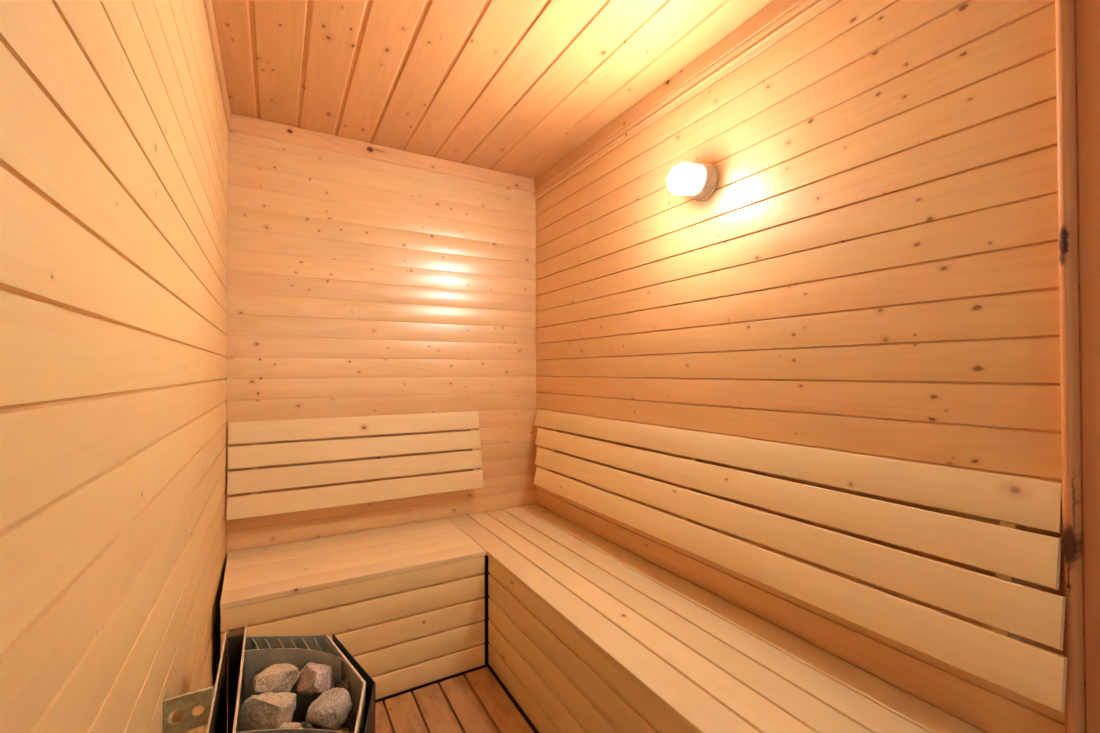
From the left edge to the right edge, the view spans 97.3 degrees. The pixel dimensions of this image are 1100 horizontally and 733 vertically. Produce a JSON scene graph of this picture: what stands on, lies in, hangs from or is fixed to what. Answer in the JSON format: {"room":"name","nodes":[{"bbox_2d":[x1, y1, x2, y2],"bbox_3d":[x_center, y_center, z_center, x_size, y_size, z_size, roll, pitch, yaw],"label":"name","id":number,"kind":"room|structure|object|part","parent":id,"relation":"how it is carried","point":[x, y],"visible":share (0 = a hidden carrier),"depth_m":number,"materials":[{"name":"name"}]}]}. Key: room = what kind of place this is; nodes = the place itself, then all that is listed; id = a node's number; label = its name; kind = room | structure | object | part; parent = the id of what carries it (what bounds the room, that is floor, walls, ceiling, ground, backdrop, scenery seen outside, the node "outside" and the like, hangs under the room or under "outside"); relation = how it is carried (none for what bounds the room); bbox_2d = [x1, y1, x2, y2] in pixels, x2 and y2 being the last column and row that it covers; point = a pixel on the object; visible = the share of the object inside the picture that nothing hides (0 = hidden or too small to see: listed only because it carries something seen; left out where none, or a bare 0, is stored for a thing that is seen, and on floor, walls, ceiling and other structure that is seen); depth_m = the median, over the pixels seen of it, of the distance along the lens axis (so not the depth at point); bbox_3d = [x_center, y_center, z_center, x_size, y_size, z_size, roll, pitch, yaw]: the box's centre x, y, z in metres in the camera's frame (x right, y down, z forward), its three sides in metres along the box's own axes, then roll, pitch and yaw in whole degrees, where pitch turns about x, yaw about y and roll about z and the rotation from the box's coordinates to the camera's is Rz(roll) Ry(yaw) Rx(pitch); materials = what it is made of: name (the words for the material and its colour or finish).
{"room":"sauna","nodes":[
{"label":"sauna","id":0,"kind":"room"},
{"bbox_2d":[0,0,227,732],"bbox_3d":[-0.616,0.090,0.729,0.021,2.234,2.778,0,-1,-30],"label":"wall","id":1,"kind":"structure","parent":0,"point":[114,130],"depth_m":0.56,"materials":[{"name":"brown wood"}]},
{"bbox_2d":[203,0,230,129],"bbox_3d":[-0.614,-0.991,0.760,0.010,0.068,2.708,0,-1,-30],"label":"trim","id":2,"kind":"structure","parent":1,"relation":"attached to","point":[208,7],"depth_m":1.51,"materials":[{"name":"brown wood"}]},
{"bbox_2d":[163,624,374,732],"bbox_3d":[-0.514,0.822,0.917,0.348,0.492,0.540,0,-1,-30],"label":"heater","id":3,"kind":"object","parent":1,"relation":"attached to","point":[243,657],"visible":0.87,"depth_m":1.04,"materials":[{"name":"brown metal"}]},
{"bbox_3d":[-0.602,0.832,0.867,0.003,0.472,0.540,0,-1,-30],"label":"plate","id":4,"kind":"part","parent":3,"relation":"part of","materials":[{"name":"brown metal"}]},
{"bbox_3d":[-0.570,0.832,0.886,0.004,0.472,0.540,0,-1,-30],"label":"plate","id":5,"kind":"part","parent":3,"relation":"part of","materials":[{"name":"black paint"}]},
{"bbox_2d":[240,692,296,731],"bbox_3d":[-0.551,0.674,0.947,0.094,0.079,0.088,0,-1,-3],"label":"stone","id":6,"kind":"object","parent":3,"relation":"in","point":[269,710],"visible":0.85,"depth_m":0.92,"materials":[{"name":"grey stone"}]},
{"bbox_2d":[249,663,299,694],"bbox_3d":[-0.580,0.658,1.010,0.064,0.056,0.089,0,-1,26],"label":"stone","id":7,"kind":"object","parent":3,"relation":"in","point":[277,678],"visible":0.84,"depth_m":1.00,"materials":[{"name":"grey stone"}]},
{"bbox_2d":[278,722,306,728],"bbox_3d":[-0.487,0.699,0.922,0.049,0.050,0.064,0,-1,17],"label":"stone","id":8,"kind":"object","parent":3,"relation":"in","point":[285,724],"visible":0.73,"depth_m":0.92,"materials":[{"name":"beige stone"}]},
{"bbox_2d":[236,648,349,732],"bbox_3d":[-0.475,0.724,0.941,0.214,0.255,0.416,0,-1,-30],"label":"basket","id":9,"kind":"object","parent":3,"relation":"on","point":[253,660],"depth_m":1.06,"materials":[{"name":"grey metal"}]},
{"bbox_3d":[-0.473,0.833,0.940,0.218,0.472,0.424,0,-1,-30],"label":"casing","id":10,"kind":"part","parent":3,"relation":"part of","materials":[{"name":"grey metal"}]},
{"bbox_2d":[298,722,314,728],"bbox_3d":[-0.512,0.763,0.981,0.073,0.067,0.053,0,-1,10],"label":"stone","id":11,"kind":"object","parent":3,"relation":"on","point":[309,726],"visible":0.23,"depth_m":0.99,"materials":[{"name":"grey stone"}]},
{"bbox_2d":[296,662,333,695],"bbox_3d":[-0.504,0.680,1.049,0.074,0.069,0.071,0,-1,10],"label":"stone","id":12,"kind":"object","parent":3,"relation":"in","point":[314,679],"visible":0.87,"depth_m":1.03,"materials":[{"name":"stone"}]},
{"bbox_2d":[312,724,325,729],"bbox_3d":[-0.485,0.769,1.046,0.051,0.070,0.046,0,-1,-10],"label":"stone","id":13,"kind":"object","parent":3,"relation":"on","point":[313,725],"visible":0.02,"depth_m":1.02,"materials":[{"name":"black stone"}]},
{"bbox_2d":[334,678,349,694],"bbox_3d":[-0.452,0.708,1.050,0.058,0.056,0.035,-1,-1,39],"label":"stone","id":14,"kind":"object","parent":3,"relation":"in","point":[345,683],"visible":0.39,"depth_m":1.05,"materials":[{"name":"stone"}]},
{"bbox_2d":[338,727,348,731],"bbox_3d":[-0.440,0.763,0.977,0.079,0.065,0.062,-1,-1,34],"label":"stone","id":15,"kind":"object","parent":3,"relation":"on","point":[344,729],"visible":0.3,"depth_m":0.98,"materials":[{"name":"stone"}]},
{"bbox_2d":[305,687,351,730],"bbox_3d":[-0.435,0.688,0.961,0.072,0.074,0.090,0,-1,13],"label":"stone","id":16,"kind":"object","parent":15,"relation":"on","point":[330,710],"visible":0.98,"depth_m":0.94,"materials":[{"name":"grey stone"}]},
{"bbox_2d":[226,130,535,561],"bbox_3d":[-0.684,0.106,2.275,1.391,2.234,0.023,0,-1,-30],"label":"wall","id":17,"kind":"structure","parent":0,"point":[357,286],"depth_m":2.21,"materials":[{"name":"brown wood"}]},
{"bbox_2d":[227,411,483,520],"bbox_3d":[-0.800,0.408,2.143,1.045,0.371,0.087,0,-1,-30],"label":"backrest","id":18,"kind":"object","parent":17,"relation":"attached to","point":[255,480],"visible":1,"depth_m":2.09,"materials":[{"name":"brown wood"}]},
{"bbox_2d":[230,113,534,191],"bbox_3d":[-0.676,-0.975,2.276,1.380,0.068,0.012,0,-1,-30],"label":"trim","id":19,"kind":"structure","parent":17,"relation":"attached to","point":[239,123],"depth_m":2.19,"materials":[{"name":"brown wood"}]},
{"bbox_2d":[375,617,538,732],"bbox_3d":[-0.001,1.208,1.066,1.431,0.020,2.778,0,-1,-30],"label":"floor","id":20,"kind":"structure","parent":0,"point":[486,619],"depth_m":1.83,"materials":[{"name":"brown wood"}]},
{"bbox_2d":[220,518,485,732],"bbox_3d":[-0.762,0.970,1.913,0.887,0.476,0.505,0,-1,-30],"label":"bench","id":21,"kind":"object","parent":20,"relation":"on","point":[407,601],"visible":0.84,"depth_m":1.77,"materials":[{"name":"brown wood"}]},
{"bbox_2d":[375,667,533,732],"bbox_3d":[-0.091,1.180,0.731,0.884,0.030,2.185,0,-1,-30],"label":"duckboard","id":22,"kind":"object","parent":20,"relation":"on","point":[475,702],"visible":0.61,"depth_m":1.66,"materials":[{"name":"brown wood"}]},
{"bbox_2d":[448,504,984,732],"bbox_3d":[0.202,0.964,1.611,0.482,0.476,1.982,0,-1,-30],"label":"bench","id":23,"kind":"object","parent":20,"relation":"on","point":[587,634],"visible":0.98,"depth_m":1.32,"materials":[{"name":"brown wood"}]},
{"bbox_3d":[-0.236,0.983,2.402,0.451,0.458,0.030,0,-1,-30],"label":"frame","id":24,"kind":"part","parent":23,"relation":"part of","materials":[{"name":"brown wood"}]},
{"bbox_2d":[212,0,774,178],"bbox_3d":[-0.007,-1.035,1.089,1.431,0.021,2.778,0,-1,-30],"label":"ceiling","id":25,"kind":"structure","parent":0,"point":[514,87],"depth_m":1.64,"materials":[{"name":"brown wood"}]},
{"bbox_2d":[535,0,1085,732],"bbox_3d":[0.436,0.097,1.730,0.021,2.234,2.078,0,-1,-30],"label":"wall","id":26,"kind":"structure","parent":0,"point":[870,267],"depth_m":1.19,"materials":[{"name":"brown wood"}]},
{"bbox_2d":[534,0,828,196],"bbox_3d":[0.414,-0.972,1.741,0.014,0.091,2.018,0,-1,-30],"label":"trim","id":27,"kind":"structure","parent":26,"relation":"attached to","point":[779,15],"depth_m":1.63,"materials":[{"name":"brown wood"}]},
{"bbox_2d":[667,163,718,200],"bbox_3d":[0.445,-0.602,1.551,0.147,0.116,0.116,0,-1,-30],"label":"wall lamp","id":28,"kind":"object","parent":26,"relation":"attached to","point":[699,181],"visible":1,"depth_m":1.52,"materials":[{"name":"white glass"}]},
{"bbox_3d":[0.423,-0.597,1.538,0.098,0.102,0.097,0,-1,-30],"label":"lamp globe","id":29,"kind":"part","parent":28,"relation":"part of","materials":[{"name":"white glass"}]},
{"bbox_3d":[0.505,-0.602,1.585,0.010,0.116,0.116,0,-1,-30],"label":"mounting plate","id":30,"kind":"part","parent":28,"relation":"part of","materials":[{"name":"beige wood"}]},
{"bbox_2d":[533,409,1066,712],"bbox_3d":[0.393,0.400,1.682,0.097,0.368,1.979,0,-1,-30],"label":"backrest","id":31,"kind":"object","parent":26,"relation":"attached to","point":[998,656],"visible":0.99,"depth_m":1.10,"materials":[{"name":"brown wood"}]},
{"bbox_2d":[1055,0,1084,732],"bbox_3d":[0.908,0.082,0.846,0.035,2.224,0.018,0,-1,-30],"label":"trim","id":32,"kind":"structure","parent":26,"relation":"attached to","point":[1064,9],"depth_m":0.84,"materials":[{"name":"brown wood"}]},
{"bbox_2d":[1076,0,1099,732],"bbox_3d":[0.995,0.080,0.734,0.014,2.224,0.260,0,-1,-30],"label":"trim","id":33,"kind":"structure","parent":26,"relation":"attached to","point":[1087,11],"depth_m":0.83,"materials":[{"name":"brown wood"}]}
]}

